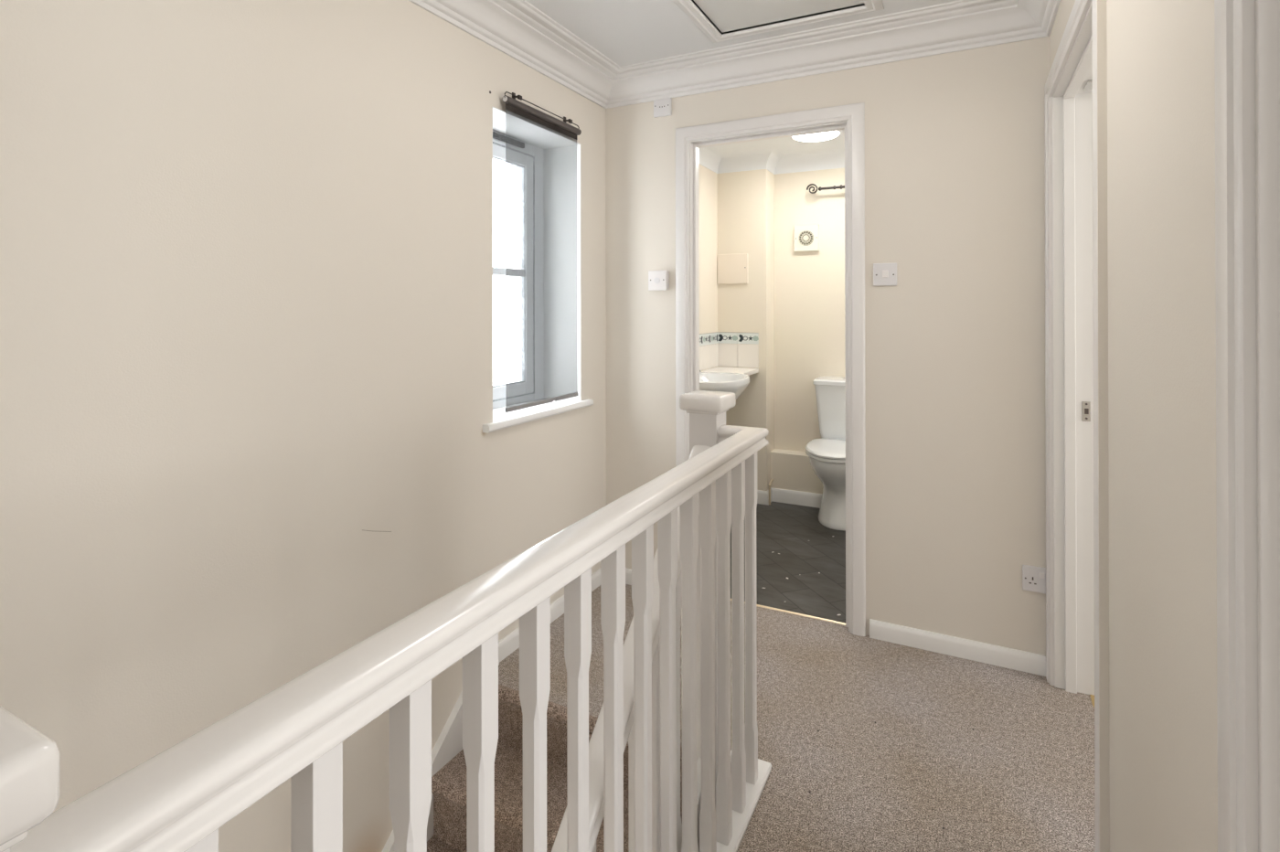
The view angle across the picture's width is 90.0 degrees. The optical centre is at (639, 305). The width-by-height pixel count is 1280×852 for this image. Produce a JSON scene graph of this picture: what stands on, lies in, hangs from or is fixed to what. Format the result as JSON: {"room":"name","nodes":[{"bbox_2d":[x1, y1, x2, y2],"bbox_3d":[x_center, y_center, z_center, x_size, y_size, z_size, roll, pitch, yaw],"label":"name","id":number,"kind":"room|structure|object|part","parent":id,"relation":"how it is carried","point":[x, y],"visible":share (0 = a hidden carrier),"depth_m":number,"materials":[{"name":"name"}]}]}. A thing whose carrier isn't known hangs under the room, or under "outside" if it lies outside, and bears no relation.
{"room":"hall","nodes":[
{"label":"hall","id":0,"kind":"room"},
{"bbox_2d":[0,0,717,851],"bbox_3d":[-0.956,1.307,1.776,0.333,4.920,6.507,0,0,27],"label":"wall","id":1,"kind":"structure","parent":0,"point":[246,246],"depth_m":1.53,"materials":[{"name":"beige paint"}]},
{"bbox_2d":[482,106,593,433],"bbox_3d":[-0.501,-0.135,2.640,0.290,1.175,0.710,0,0,27],"label":"window","id":2,"kind":"structure","parent":1,"relation":"in","point":[548,162],"depth_m":2.87,"materials":[{"name":"white plastic"}]},
{"bbox_2d":[492,131,524,148],"bbox_3d":[-0.593,-0.699,2.631,0.016,0.022,0.380,0,0,27],"label":"vent","id":3,"kind":"object","parent":2,"relation":"attached to","point":[506,139],"depth_m":2.70,"materials":[{"name":"grey plastic"}]},
{"bbox_3d":[-0.596,-0.137,2.687,0.047,1.056,0.436,0,0,27],"label":"sash","id":4,"kind":"part","parent":2,"relation":"part of","materials":[{"name":"white plastic"}]},
{"bbox_3d":[-0.604,-0.137,2.691,0.060,1.168,0.600,0,0,27],"label":"frame","id":5,"kind":"part","parent":2,"relation":"part of","materials":[{"name":"white plastic"}]},
{"bbox_3d":[-0.473,0.438,2.625,0.230,0.028,0.710,0,0,27],"label":"sill","id":6,"kind":"part","parent":2,"relation":"part of","materials":[{"name":"white wood"}]},
{"bbox_2d":[501,91,581,412],"bbox_3d":[-0.386,-0.207,2.567,0.042,1.199,0.509,0,0,27],"label":"roller blind","id":7,"kind":"object","parent":2,"relation":"attached to","point":[512,104],"visible":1,"depth_m":2.52,"materials":[{"name":"black fabric"}]},
{"bbox_2d":[498,568,631,661],"bbox_3d":[-0.200,1.267,2.578,0.354,0.070,0.871,0,0,27],"label":"baseboard","id":8,"kind":"structure","parent":1,"relation":"attached to","point":[510,643],"depth_m":2.63,"materials":[{"name":"white wood"}]},
{"bbox_2d":[699,370,750,399],"bbox_3d":[0.403,0.825,3.629,0.413,0.950,0.556,0,0,27],"label":"basin","id":9,"kind":"object","parent":1,"relation":"attached to","point":[736,383],"visible":0.27,"depth_m":3.54,"materials":[{"name":"white ceramic"}]},
{"bbox_2d":[699,331,758,370],"bbox_3d":[0.429,0.295,3.824,0.288,0.230,1.006,0,0,27],"label":"tiles","id":10,"kind":"structure","parent":1,"relation":"attached to","point":[727,349],"depth_m":4.25,"materials":[{"name":"white tile"}]},
{"bbox_2d":[701,366,758,375],"bbox_3d":[0.565,0.458,4.093,0.286,0.086,0.402,0,0,27],"label":"shelf","id":11,"kind":"object","parent":1,"relation":"attached to","point":[747,371],"visible":0.48,"depth_m":4.11,"materials":[{"name":"white laminate"}]},
{"bbox_2d":[407,0,1060,108],"bbox_3d":[-0.439,-1.000,0.531,1.794,0.112,4.746,0,0,27],"label":"crown molding","id":12,"kind":"structure","parent":1,"relation":"attached to","point":[517,29],"depth_m":2.46,"materials":[{"name":"white paint"}]},
{"bbox_2d":[698,146,844,174],"bbox_3d":[1.086,-0.950,3.407,1.843,0.108,1.558,0,0,27],"label":"crown molding","id":13,"kind":"structure","parent":1,"relation":"attached to","point":[713,159],"depth_m":4.22,"materials":[{"name":"white"}]},
{"bbox_2d":[757,487,821,508],"bbox_3d":[1.369,1.259,3.952,1.843,0.089,0.109,0,0,27],"label":"baseboard","id":14,"kind":"structure","parent":1,"relation":"attached to","point":[781,496],"depth_m":4.18,"materials":[{"name":"white wood"}]},
{"bbox_2d":[525,0,958,66],"bbox_3d":[0.712,-1.108,0.003,4.926,0.100,4.846,0,0,27],"label":"ceiling","id":15,"kind":"structure","parent":0,"point":[627,32],"depth_m":2.39,"materials":[{"name":"white paint"}]},
{"bbox_2d":[672,0,884,42],"bbox_3d":[0.418,-1.062,2.092,0.641,0.048,0.713,0,0,27],"label":"hatch","id":16,"kind":"object","parent":15,"relation":"attached to","point":[727,16],"visible":1,"depth_m":2.30,"materials":[{"name":"white wood"}]},
{"bbox_2d":[717,169,774,490],"bbox_3d":[0.723,0.141,4.351,0.335,2.320,0.200,0,0,27],"label":"wall","id":17,"kind":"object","parent":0,"point":[745,198],"visible":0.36,"depth_m":4.25,"materials":[{"name":"beige paint"}]},
{"bbox_2d":[717,253,747,284],"bbox_3d":[0.621,-0.244,4.283,0.210,0.199,0.016,0,0,27],"label":"access panel","id":18,"kind":"object","parent":17,"relation":"attached to","point":[731,268],"visible":1,"depth_m":4.28,"materials":[{"name":"beige"}]},
{"bbox_2d":[714,129,844,154],"bbox_3d":[1.108,-1.052,3.451,2.043,0.100,1.661,0,0,27],"label":"ceiling","id":19,"kind":"structure","parent":0,"point":[785,145],"depth_m":4.01,"materials":[{"name":"white paint"}]},
{"bbox_2d":[790,130,841,141],"bbox_3d":[1.008,-0.983,3.671,0.284,0.037,0.284,0,0,27],"label":"recessed light","id":20,"kind":"object","parent":19,"relation":"in","point":[822,136],"visible":0.59,"depth_m":3.67,"materials":[{"name":"white plastic"}]},
{"bbox_2d":[498,501,1095,851],"bbox_3d":[1.159,1.315,0.647,4.526,0.050,6.407,0,0,27],"label":"floor","id":21,"kind":"structure","parent":0,"point":[1022,780],"depth_m":1.94,"materials":[{"name":"beige carpet"}]},
{"bbox_2d":[0,390,771,851],"bbox_3d":[-0.107,1.021,1.083,0.257,1.544,1.716,0,0,27],"label":"balustrade","id":22,"kind":"object","parent":21,"relation":"on","point":[178,799],"visible":1,"depth_m":0.84,"materials":[{"name":"white paint"}]},
{"bbox_3d":[0.195,1.043,1.820,0.082,1.504,0.082,0,0,27],"label":"newel post","id":23,"kind":"part","parent":22,"relation":"part of","materials":[{"name":"white wood"}]},
{"bbox_3d":[-0.027,1.285,1.086,0.074,0.020,1.598,0,0,27],"label":"rail","id":24,"kind":"part","parent":22,"relation":"part of","materials":[{"name":"white wood"}]},
{"bbox_2d":[768,479,773,504],"bbox_3d":[0.862,1.226,4.207,0.016,0.146,0.097,0,0,22],"label":"pipe","id":25,"kind":"object","parent":21,"relation":"on","point":[772,480],"visible":1,"depth_m":4.16,"materials":[{"name":"beige"}]},
{"bbox_2d":[805,375,845,530],"bbox_3d":[1.210,0.878,3.841,0.382,0.842,0.664,0,0,27],"label":"toilet","id":26,"kind":"object","parent":21,"relation":"on","point":[826,454],"visible":0.6,"depth_m":3.78,"materials":[{"name":"white ceramic"}]},
{"bbox_3d":[1.164,0.866,3.750,0.380,0.018,0.455,0,0,27],"label":"seat","id":27,"kind":"part","parent":26,"relation":"part of","materials":[{"name":"white plastic"}]},
{"bbox_3d":[1.164,0.839,3.751,0.382,0.032,0.463,0,0,27],"label":"lid","id":28,"kind":"part","parent":26,"relation":"part of","materials":[{"name":"white ceramic"}]},
{"bbox_3d":[1.305,0.482,4.031,0.380,0.034,0.240,0,0,27],"label":"cistern lid","id":29,"kind":"part","parent":26,"relation":"part of","materials":[{"name":"white ceramic"}]},
{"bbox_2d":[774,167,845,451],"bbox_3d":[2.644,0.171,3.544,4.493,2.650,0.100,0,0,27],"label":"wall","id":30,"kind":"structure","parent":0,"point":[810,337],"depth_m":4.27,"materials":[{"name":"beige paint"}]},
{"bbox_2d":[770,448,822,494],"bbox_3d":[1.567,1.137,3.973,1.508,0.323,0.107,0,0,27],"label":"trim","id":31,"kind":"structure","parent":30,"relation":"attached to","point":[790,470],"depth_m":4.20,"materials":[{"name":"beige paint"}]},
{"bbox_2d":[793,224,819,252],"bbox_3d":[1.106,-0.446,4.250,0.164,0.176,0.037,0,0,27],"label":"fan","id":32,"kind":"object","parent":30,"relation":"attached to","point":[805,237],"visible":1,"depth_m":4.24,"materials":[{"name":"white plastic"}]},
{"bbox_2d":[798,230,813,245],"bbox_3d":[1.101,-0.446,4.240,0.100,0.100,0.003,0,0,27],"label":"fan grille","id":33,"kind":"object","parent":32,"relation":"attached to","point":[805,238],"depth_m":4.24,"materials":[{"name":"beige plastic"}]},
{"bbox_2d":[806,183,844,193],"bbox_3d":[1.486,-0.752,4.020,0.855,0.078,0.104,0,0,27],"label":"pole","id":34,"kind":"object","parent":30,"relation":"attached to","point":[840,186],"visible":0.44,"depth_m":4.13,"materials":[{"name":"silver metal"}]},
{"bbox_2d":[605,36,1049,655],"bbox_3d":[1.878,0.169,2.070,4.526,2.647,0.100,0,0,27],"label":"wall","id":35,"kind":"structure","parent":0,"point":[955,465],"depth_m":2.41,"materials":[{"name":"beige paint"}]},
{"bbox_2d":[648,270,669,290],"bbox_3d":[0.085,-0.112,2.904,0.090,0.090,0.039,0,0,27],"label":"switch box","id":36,"kind":"object","parent":35,"relation":"attached to","point":[657,280],"visible":1,"depth_m":2.89,"materials":[{"name":"white plastic"}]},
{"bbox_2d":[653,97,671,117],"bbox_3d":[0.103,-0.899,2.910,0.086,0.078,0.014,0,0,27],"label":"plate","id":37,"kind":"object","parent":35,"relation":"attached to","point":[663,107],"visible":1,"depth_m":2.90,"materials":[{"name":"white plastic"}]},
{"bbox_2d":[675,102,865,636],"bbox_3d":[0.546,0.252,2.737,0.808,2.097,0.120,0,0,27],"label":"door frame","id":38,"kind":"structure","parent":35,"relation":"in","point":[850,118],"depth_m":2.58,"materials":[{"name":"white wood"}]},
{"bbox_2d":[730,598,845,625],"bbox_3d":[0.550,1.295,2.740,0.672,0.007,0.018,0,0,27],"label":"trim","id":39,"kind":"structure","parent":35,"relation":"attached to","point":[758,605],"depth_m":2.67,"materials":[{"name":"gold metal"}]},
{"bbox_2d":[873,262,896,286],"bbox_3d":[0.950,-0.119,2.478,0.087,0.088,0.016,0,0,27],"label":"light switch","id":40,"kind":"object","parent":35,"relation":"attached to","point":[884,274],"visible":1,"depth_m":2.47,"materials":[{"name":"white plastic"}]},
{"bbox_2d":[869,618,1045,676],"bbox_3d":[1.167,1.264,2.364,0.602,0.070,0.016,0,0,27],"label":"baseboard","id":41,"kind":"structure","parent":35,"relation":"attached to","point":[1032,663],"depth_m":2.35,"materials":[{"name":"white wood"}]},
{"bbox_2d":[1022,565,1045,594],"bbox_3d":[1.395,0.965,2.250,0.086,0.088,0.016,0,0,27],"label":"wall socket","id":42,"kind":"object","parent":35,"relation":"attached to","point":[1033,578],"visible":0.77,"depth_m":2.25,"materials":[{"name":"white plastic"}]},
{"bbox_2d":[1049,0,1217,851],"bbox_3d":[0.407,0.166,0.099,0.100,2.647,4.746,0,0,27],"label":"wall","id":43,"kind":"structure","parent":0,"point":[1161,283],"depth_m":0.98,"materials":[{"name":"beige paint"}]},
{"bbox_2d":[1044,0,1099,851],"bbox_3d":[1.252,0.261,1.768,0.132,2.072,0.993,0,0,27],"label":"door frame","id":44,"kind":"structure","parent":43,"relation":"in","point":[1071,85],"depth_m":2.14,"materials":[{"name":"white wood"}]},
{"bbox_2d":[1089,694,1094,707],"bbox_3d":[1.473,1.293,2.061,0.022,0.002,0.129,0,0,27],"label":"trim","id":45,"kind":"structure","parent":43,"relation":"attached to","point":[1092,696],"depth_m":2.10,"materials":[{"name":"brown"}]},
{"bbox_2d":[1096,0,1109,851],"bbox_3d":[0.977,0.224,1.349,0.016,2.004,0.005,0,0,27],"label":"trim","id":46,"kind":"structure","parent":43,"relation":"attached to","point":[1101,5],"depth_m":1.35,"materials":[{"name":"white wood"}]},
{"bbox_2d":[1214,0,1279,851],"bbox_3d":[0.502,0.245,0.289,0.132,2.097,0.906,0,0,27],"label":"door frame","id":47,"kind":"structure","parent":43,"relation":"in","point":[1247,32],"depth_m":0.66,"materials":[{"name":"white wood"}]},
{"bbox_3d":[0.451,0.246,0.315,0.018,2.097,0.906,0,0,27],"label":"architrave","id":48,"kind":"part","parent":47,"relation":"part of","materials":[{"name":"white wood"}]},
{"bbox_3d":[0.787,3.808,-0.101,4.526,0.100,4.746,0,0,27],"label":"floor","id":49,"kind":"structure","parent":0,"visible":0},
{"bbox_2d":[381,646,701,851],"bbox_3d":[-0.736,2.493,0.926,0.888,2.531,2.665,0,0,27],"label":"staircase","id":50,"kind":"structure","parent":49,"relation":"on","point":[446,826],"depth_m":2.00,"materials":[{"name":"carpet"}]},
{"bbox_2d":[551,445,710,851],"bbox_3d":[-0.360,1.605,0.724,0.065,2.432,2.372,0,0,27],"label":"balustrade","id":51,"kind":"object","parent":50,"relation":"on","point":[596,741],"visible":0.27,"depth_m":1.43,"materials":[{"name":"white paint"}]}
]}

